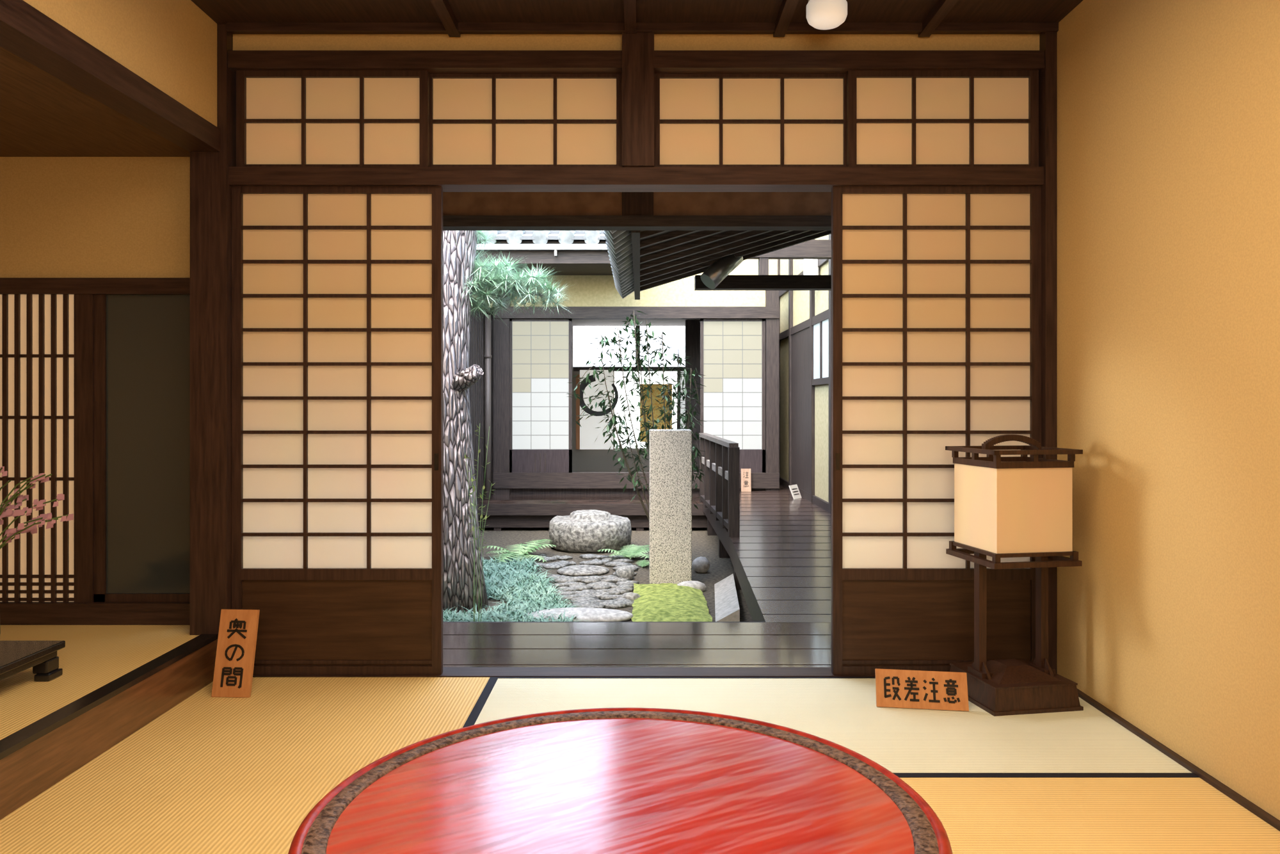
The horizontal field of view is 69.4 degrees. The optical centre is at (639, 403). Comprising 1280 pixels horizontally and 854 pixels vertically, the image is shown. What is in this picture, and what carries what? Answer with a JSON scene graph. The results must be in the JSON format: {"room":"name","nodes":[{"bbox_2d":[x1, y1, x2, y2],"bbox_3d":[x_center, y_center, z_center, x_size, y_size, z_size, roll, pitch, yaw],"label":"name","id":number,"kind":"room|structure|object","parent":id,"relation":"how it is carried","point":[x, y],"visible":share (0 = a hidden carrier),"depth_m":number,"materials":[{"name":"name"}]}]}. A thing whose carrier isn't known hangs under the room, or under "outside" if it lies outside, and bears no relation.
{"room":"japanese tatami room","nodes":[
{"label":"japanese tatami room","id":0,"kind":"room"},
{"bbox_2d":[0,46,190,156],"bbox_3d":[-2.453,-0.945,0.935,1.695,0.040,5.070,0,0,0],"label":"ceiling","id":1,"kind":"structure","parent":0,"point":[41,114],"depth_m":3.07,"materials":[{"name":"brown wood"}]},
{"bbox_2d":[0,156,190,624],"bbox_3d":[-2.451,-0.185,3.505,1.698,2.330,0.130,0,0,0],"label":"wall","id":2,"kind":"structure","parent":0,"point":[69,225],"depth_m":3.47,"materials":[{"name":"beige paint"}]},
{"bbox_2d":[0,624,199,739],"bbox_3d":[-2.428,0.902,0.935,1.745,0.155,5.070,0,0,0],"label":"floor","id":3,"kind":"structure","parent":0,"point":[93,656],"depth_m":2.98,"materials":[{"name":"brown woven straw tatami"}]},
{"bbox_2d":[0,640,65,681],"bbox_3d":[-1.982,0.772,2.485,0.475,0.104,0.650,0,0,0],"label":"display stand","id":4,"kind":"object","parent":3,"relation":"on","point":[16,656],"visible":1,"depth_m":2.73,"materials":[{"name":"black wood"}]},
{"bbox_2d":[0,465,73,634],"bbox_3d":[-1.772,0.445,2.583,0.347,0.548,0.194,0,0,0],"label":"flowering branches","id":5,"kind":"object","parent":4,"relation":"on","point":[32,526],"visible":1,"depth_m":2.60,"materials":[{"name":"plant"}]},
{"bbox_2d":[0,0,220,152],"bbox_3d":[-1.549,-0.935,0.850,0.112,0.080,4.900,0,0,0],"label":"beam","id":6,"kind":"structure","parent":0,"point":[27,32],"depth_m":2.59,"materials":[{"name":"brown wood"}]},
{"bbox_2d":[23,0,216,126],"bbox_3d":[-1.535,-1.163,0.850,0.060,0.375,4.900,0,0,0],"label":"wall","id":7,"kind":"structure","parent":0,"point":[171,45],"depth_m":2.88,"materials":[{"name":"paint"}]},
{"bbox_2d":[190,24,1057,677],"bbox_3d":[-0.059,-0.165,3.360,3.086,2.369,0.140,0,0,0],"label":"wooden door frame","id":8,"kind":"structure","parent":0,"point":[638,56],"depth_m":3.31,"materials":[{"name":"brown wood"}]},
{"bbox_2d":[0,633,218,819],"bbox_3d":[-1.531,0.900,0.850,0.058,0.159,4.900,0,0,0],"label":"trim","id":9,"kind":"structure","parent":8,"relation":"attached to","point":[38,756],"depth_m":2.57,"materials":[{"name":"brown wood"}]},
{"bbox_2d":[236,70,429,166],"bbox_3d":[-1.108,-1.022,3.340,0.690,0.360,0.030,0,0,0],"label":"window","id":10,"kind":"structure","parent":8,"relation":"in","point":[284,118],"depth_m":3.34,"materials":[{"name":"beige paper"}]},
{"bbox_2d":[231,186,442,674],"bbox_3d":[-1.092,0.095,3.338,0.754,1.762,0.033,0,0,0],"label":"door","id":11,"kind":"structure","parent":8,"relation":"in","point":[337,291],"depth_m":3.34,"materials":[{"name":"beige paper"}]},
{"bbox_2d":[429,73,622,166],"bbox_3d":[-0.421,-1.022,3.375,0.722,0.360,0.030,0,0,0],"label":"window","id":12,"kind":"structure","parent":8,"relation":"in","point":[476,120],"depth_m":3.38,"materials":[{"name":"beige paper"}]},
{"bbox_2d":[442,192,831,230],"bbox_3d":[-0.725,-1.224,4.220,4.950,0.852,0.100,0,0,0],"label":"lintel","id":13,"kind":"object","parent":8,"relation":"attached to","point":[461,210],"visible":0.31,"depth_m":4.20,"materials":[{"name":"brown wood"}]},
{"bbox_2d":[654,73,846,166],"bbox_3d":[0.407,-1.022,3.375,0.722,0.360,0.030,0,0,0],"label":"window","id":14,"kind":"structure","parent":8,"relation":"in","point":[701,120],"depth_m":3.38,"materials":[{"name":"beige paper"}]},
{"bbox_2d":[831,186,1041,674],"bbox_3d":[1.069,0.095,3.338,0.749,1.762,0.033,0,0,0],"label":"door","id":15,"kind":"structure","parent":8,"relation":"in","point":[936,290],"depth_m":3.34,"materials":[{"name":"beige paper"}]},
{"bbox_2d":[846,70,1038,166],"bbox_3d":[1.092,-1.022,3.340,0.685,0.360,0.030,0,0,0],"label":"window","id":16,"kind":"structure","parent":8,"relation":"in","point":[895,118],"depth_m":3.34,"materials":[{"name":"beige paper"}]},
{"bbox_2d":[472,259,779,494],"bbox_3d":[-0.857,-0.172,10.600,4.885,3.105,0.160,0,0,0],"label":"wall","id":17,"kind":"structure","parent":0,"point":[595,297],"depth_m":10.54,"materials":[{"name":"beige paint"}]},
{"bbox_2d":[475,230,613,275],"bbox_3d":[-1.650,-2.057,10.694,3.300,1.178,2.212,0,0,0],"label":"house roof","id":18,"kind":"structure","parent":17,"relation":"on","point":[568,252],"depth_m":9.70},
{"bbox_2d":[572,319,700,471],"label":"window","id":19,"kind":"structure","parent":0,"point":[584,331],"depth_m":13.18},
{"bbox_2d":[509,318,572,472],"bbox_3d":[-1.137,-0.081,10.572,0.719,1.776,0.036,0,0,0],"label":"door","id":20,"kind":"structure","parent":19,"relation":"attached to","point":[541,349],"depth_m":10.57,"materials":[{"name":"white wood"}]},
{"bbox_2d":[576,369,618,449],"bbox_3d":[-0.608,0.091,13.143,0.603,1.128,0.015,0,0,0],"label":"scroll","id":21,"kind":"object","parent":19,"relation":"attached to","point":[586,435],"visible":0.8,"depth_m":13.14,"materials":[{"name":"white paper"}]},
{"bbox_2d":[700,318,765,472],"bbox_3d":[1.060,-0.081,10.572,0.741,1.776,0.036,0,0,0],"label":"door","id":22,"kind":"structure","parent":19,"relation":"attached to","point":[733,350],"depth_m":10.57,"materials":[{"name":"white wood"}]},
{"bbox_2d":[190,0,1082,37],"bbox_3d":[-0.848,-1.363,0.910,4.905,0.095,5.020,0,0,0],"label":"ceiling","id":23,"kind":"structure","parent":0,"point":[925,17],"depth_m":3.20,"materials":[{"name":"brown wood"}]},
{"bbox_2d":[806,0,847,30],"bbox_3d":[0.610,-1.290,3.020,0.132,0.119,0.132,0,0,0],"label":"ceiling lamp","id":24,"kind":"object","parent":23,"relation":"attached to","point":[824,15],"depth_m":2.98,"materials":[{"name":"white paper"}]},
{"bbox_2d":[442,484,831,666],"bbox_3d":[-0.725,1.189,7.810,4.950,0.382,8.780,0,0,0],"label":"floor","id":25,"kind":"structure","parent":0,"point":[466,644],"depth_m":4.10,"materials":[{"name":"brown wood"}]},
{"bbox_2d":[698,432,739,536],"bbox_3d":[0.672,0.650,8.144,0.082,0.700,2.471,0,0,-2],"label":"wooden railing","id":26,"kind":"object","parent":25,"relation":"on","point":[719,488],"visible":0.99,"depth_m":7.45,"materials":[{"name":"brown wood"}]},
{"bbox_2d":[741,468,751,491],"bbox_3d":[1.200,0.870,10.464,0.110,0.260,0.043,0,0,0],"label":"wooden sign","id":27,"kind":"object","parent":25,"relation":"on","point":[745,473],"visible":1,"depth_m":10.46,"materials":[{"name":"brown wood"}]},
{"bbox_2d":[789,484,801,499],"bbox_3d":[1.632,0.929,9.716,0.064,0.142,0.180,0,0,35],"label":"card","id":28,"kind":"object","parent":25,"relation":"on","point":[794,489],"visible":1,"depth_m":9.71,"materials":[{"name":"grey paper"}]},
{"bbox_2d":[1057,0,1279,820],"bbox_3d":[1.545,-0.185,0.900,0.120,2.430,5.000,0,0,0],"label":"wall","id":29,"kind":"structure","parent":0,"point":[1168,111],"depth_m":2.56,"materials":[{"name":"paint"}]},
{"bbox_2d":[1077,688,1279,831],"bbox_3d":[1.475,0.984,0.850,0.020,0.032,4.900,0,0,0],"label":"baseboard","id":30,"kind":"structure","parent":29,"relation":"attached to","point":[1250,806],"depth_m":2.48,"materials":[{"name":"brown wood"}]},
{"bbox_3d":[-0.807,1.065,0.910,4.985,0.070,5.020,0,0,0],"label":"floor","id":31,"kind":"structure","parent":0,"visible":0},
{"bbox_2d":[0,676,498,853],"bbox_3d":[-1.005,1.004,2.359,0.999,0.052,1.898,0,0,0],"label":"mat","id":32,"kind":"object","parent":31,"relation":"on","point":[208,774],"visible":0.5,"depth_m":2.50,"materials":[{"name":"beige wicker"}]},
{"bbox_2d":[211,609,259,697],"bbox_3d":[-1.363,0.841,3.117,0.128,0.281,0.079,0,0,4],"label":"wooden sign","id":33,"kind":"object","parent":32,"relation":"on","point":[238,629],"visible":1,"depth_m":3.11,"materials":[{"name":"brown wood"}]},
{"bbox_2d":[474,676,1195,774],"bbox_3d":[0.480,1.004,2.872,1.971,0.052,0.873,0,0,0],"label":"mat","id":34,"kind":"object","parent":31,"relation":"on","point":[843,711],"visible":0.4,"depth_m":2.87,"materials":[{"name":"beige wicker"}]},
{"bbox_2d":[874,668,968,711],"bbox_3d":[0.908,0.925,2.985,0.285,0.116,0.054,0,0,9],"label":"wooden sign","id":35,"kind":"object","parent":34,"relation":"on","point":[894,688],"visible":1,"depth_m":2.98,"materials":[{"name":"brown wood"}]},
{"bbox_2d":[945,434,1083,716],"bbox_3d":[1.235,0.542,3.075,0.310,0.876,0.310,0,0,-10],"label":"lantern","id":36,"kind":"object","parent":34,"relation":"on","point":[1005,506],"visible":1,"depth_m":2.96,"materials":[{"name":"brown wood"}]},
{"bbox_2d":[895,774,1279,853],"bbox_3d":[0.480,1.004,1.958,1.971,0.052,0.955,0,0,0],"label":"mat","id":37,"kind":"object","parent":31,"relation":"on","point":[978,813],"visible":0.37,"depth_m":2.20,"materials":[{"name":"beige wicker"}]},
{"bbox_2d":[288,707,952,853],"bbox_3d":[-0.030,0.829,1.540,1.050,0.306,1.050,0,0,0],"label":"round table","id":38,"kind":"object","parent":37,"relation":"on","point":[610,780],"visible":1,"depth_m":1.60,"materials":[{"name":"red paint"}]},
{"bbox_3d":[-3.350,-0.185,0.985,0.100,2.330,5.170,0,0,0],"label":"alcove","id":39,"kind":"object","parent":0,"visible":0},
{"bbox_2d":[0,293,93,602],"bbox_3d":[-2.537,0.168,3.479,0.979,1.153,0.042,0,0,0],"label":"door","id":40,"kind":"structure","parent":39,"relation":"attached to","point":[47,340],"depth_m":3.46,"materials":[{"name":"beige paper"}]},
{"bbox_2d":[93,294,190,601],"bbox_3d":[-1.863,0.168,3.482,0.368,1.153,0.035,0,0,0],"label":"sliding door","id":41,"kind":"structure","parent":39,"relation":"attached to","point":[141,342],"depth_m":3.48,"materials":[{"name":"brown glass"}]},
{"label":"outside","id":42,"kind":"structure","parent":0,"visible":0},
{"bbox_2d":[456,527,752,621],"bbox_3d":[-0.725,1.430,7.660,5.150,0.100,6.880,0,0,0],"label":"ground","id":43,"kind":"structure","parent":42,"point":[703,544],"depth_m":8.43,"materials":[{"name":"soil"}]},
{"bbox_2d":[464,423,495,621],"bbox_3d":[-0.968,0.748,5.608,0.199,1.254,0.076,0,0,0],"label":"weed","id":44,"kind":"object","parent":43,"relation":"on","point":[473,489],"visible":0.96,"depth_m":5.62,"materials":[{"name":"green plant"}]},
{"bbox_2d":[469,298,492,530],"bbox_3d":[-1.765,0.150,7.410,0.150,2.460,6.380,0,0,0],"label":"wall","id":45,"kind":"structure","parent":43,"relation":"on","point":[477,336],"depth_m":9.91,"materials":[{"name":"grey wood"}]},
{"bbox_2d":[483,314,491,497],"bbox_3d":[-1.689,0.274,10.250,0.092,2.506,0.092,0,0,0],"label":"drain pipe","id":46,"kind":"object","parent":45,"relation":"attached to","point":[487,356],"visible":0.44,"depth_m":10.22,"materials":[{"name":"grey metal"}]},
{"bbox_2d":[442,230,575,614],"bbox_3d":[-0.993,-0.404,6.516,1.205,3.635,0.869,0,0,-10],"label":"pine tree","id":47,"kind":"object","parent":43,"relation":"on","point":[461,269],"visible":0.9,"depth_m":6.19,"materials":[{"name":"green plant"}]},
{"bbox_2d":[442,553,589,621],"bbox_3d":[-1.028,1.356,6.742,1.539,0.163,2.650,0,0,0],"label":"grass","id":48,"kind":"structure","parent":43,"relation":"on","point":[514,582],"depth_m":6.50,"materials":[{"name":"teal plant"}]},
{"bbox_2d":[481,538,556,563],"bbox_3d":[-1.080,1.309,8.169,0.618,0.142,0.816,0,0,43],"label":"fern","id":49,"kind":"object","parent":43,"relation":"on","point":[525,550],"visible":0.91,"depth_m":8.20,"materials":[{"name":"green plant"}]},
{"bbox_2d":[524,607,633,621],"bbox_3d":[-0.392,1.344,5.916,0.709,0.060,0.296,0,0,0],"label":"stepping stone","id":50,"kind":"object","parent":43,"relation":"on","point":[589,614],"visible":0.77,"depth_m":5.84,"materials":[{"name":"grey stone"}]},
{"bbox_2d":[526,553,639,607],"bbox_3d":[-0.511,1.361,7.248,1.015,0.029,2.222,0,0,0],"label":"cobblestone path","id":51,"kind":"structure","parent":43,"relation":"on","point":[603,587],"depth_m":6.93,"materials":[{"name":"grey stone"}]},
{"bbox_2d":[556,564,609,575],"bbox_3d":[-0.465,1.355,7.548,0.428,0.046,0.384,0,0,0],"label":"stepping stone","id":52,"kind":"object","parent":43,"relation":"on","point":[579,569],"visible":1,"depth_m":7.45,"materials":[{"name":"grey stone"}]},
{"bbox_2d":[548,509,631,552],"bbox_3d":[-0.476,1.210,8.844,0.795,0.356,0.805,0,0,0],"label":"boulder","id":53,"kind":"object","parent":43,"relation":"on","point":[589,530],"visible":0.97,"depth_m":8.54,"materials":[{"name":"grey stone"}]},
{"bbox_2d":[479,494,707,530],"bbox_3d":[-0.094,1.211,10.255,3.358,0.338,0.650,0,0,0],"label":"wooden step","id":54,"kind":"structure","parent":43,"relation":"on","point":[511,510],"depth_m":9.95,"materials":[{"name":"brown wood"}]},
{"bbox_2d":[597,544,649,559],"bbox_3d":[-0.068,1.326,8.197,0.538,0.104,0.545,0,0,22],"label":"fern","id":55,"kind":"object","parent":43,"relation":"on","point":[630,554],"visible":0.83,"depth_m":8.20,"materials":[{"name":"green plant"}]},
{"bbox_2d":[615,565,634,579],"bbox_3d":[-0.119,1.338,7.249,0.148,0.128,0.131,0,0,0],"label":"rock","id":56,"kind":"object","parent":43,"relation":"on","point":[624,571],"visible":0.84,"depth_m":7.21,"materials":[{"name":"grey stone"}]},
{"bbox_2d":[621,592,640,600],"bbox_3d":[-0.062,1.359,6.448,0.137,0.083,0.107,0,0,0],"label":"rock","id":57,"kind":"object","parent":43,"relation":"on","point":[629,595],"visible":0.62,"depth_m":6.41,"materials":[{"name":"grey stone"}]},
{"bbox_2d":[566,310,706,521],"bbox_3d":[-0.025,0.298,7.713,1.197,2.159,0.531,0,0,0],"label":"shrub","id":58,"kind":"object","parent":43,"relation":"on","point":[612,421],"visible":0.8,"depth_m":7.72,"materials":[{"name":"green plant"}]},
{"bbox_2d":[635,559,649,567],"bbox_3d":[0.074,1.341,7.783,0.200,0.073,0.346,0,0,-15],"label":"fern","id":59,"kind":"object","parent":43,"relation":"on","point":[642,564],"visible":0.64,"depth_m":7.80,"materials":[{"name":"green plant"}]},
{"bbox_2d":[649,429,691,583],"bbox_3d":[0.233,0.792,7.120,0.320,1.176,0.240,0,0,0],"label":"post","id":60,"kind":"object","parent":43,"relation":"on","point":[670,450],"visible":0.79,"depth_m":7.00,"materials":[{"name":"grey stone"}]},
{"bbox_2d":[631,583,712,621],"bbox_3d":[0.201,1.347,6.340,0.517,0.042,1.280,0,0,0],"label":"moss","id":61,"kind":"object","parent":43,"relation":"on","point":[662,601],"visible":0.88,"depth_m":6.16,"materials":[{"name":"green plant"}]},
{"bbox_2d":[676,580,706,591],"bbox_3d":[0.372,1.351,6.800,0.232,0.093,0.140,0,0,0],"label":"rock","id":62,"kind":"object","parent":43,"relation":"on","point":[696,584],"visible":0.6,"depth_m":6.76,"materials":[{"name":"stone"}]},
{"bbox_2d":[691,556,710,572],"bbox_3d":[0.495,1.321,7.548,0.142,0.139,0.124,0,0,41],"label":"rock","id":63,"kind":"object","parent":43,"relation":"on","point":[700,564],"visible":0.99,"depth_m":7.50,"materials":[{"name":"stone"}]},
{"bbox_2d":[714,573,739,621],"bbox_3d":[0.585,1.340,6.350,0.150,0.120,1.213,0,0,4],"label":"rock","id":64,"kind":"object","parent":43,"relation":"on","point":[727,608],"visible":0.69,"depth_m":6.15,"materials":[{"name":"grey stone"}]},
{"bbox_2d":[685,234,831,514],"bbox_3d":[1.225,-0.420,7.850,1.250,3.600,8.860,0,0,0],"label":"wall","id":65,"kind":"structure","parent":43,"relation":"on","point":[805,318],"depth_m":9.93,"materials":[{"name":"beige paint"}]},
{"bbox_2d":[603,230,831,299],"bbox_3d":[0.780,-1.115,5.680,1.939,0.651,2.810,0,0,0],"label":"corridor roof","id":66,"kind":"structure","parent":65,"relation":"attached to","point":[640,260],"depth_m":5.74,"materials":[{"name":"brown wood"}]},
{"bbox_2d":[700,254,743,289],"bbox_3d":[0.580,-0.959,6.550,0.321,0.307,0.136,0,0,-26],"label":"duct","id":67,"kind":"object","parent":65,"relation":"attached to","point":[716,272],"visible":0.85,"depth_m":6.49,"materials":[{"name":"grey metal"}]},
{"bbox_2d":[694,239,831,290],"bbox_3d":[1.065,-1.138,7.535,1.290,0.538,1.070,0,0,0],"label":"beam","id":68,"kind":"structure","parent":65,"relation":"attached to","point":[813,249],"depth_m":7.00,"materials":[{"name":"brown wood"}]},
{"bbox_2d":[803,259,819,275],"bbox_3d":[1.665,-1.305,9.000,0.148,0.318,0.148,0,0,-45],"label":"wall lamp","id":69,"kind":"object","parent":65,"relation":"attached to","point":[810,266],"visible":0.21,"depth_m":8.94,"materials":[{"name":"white"}]}
]}

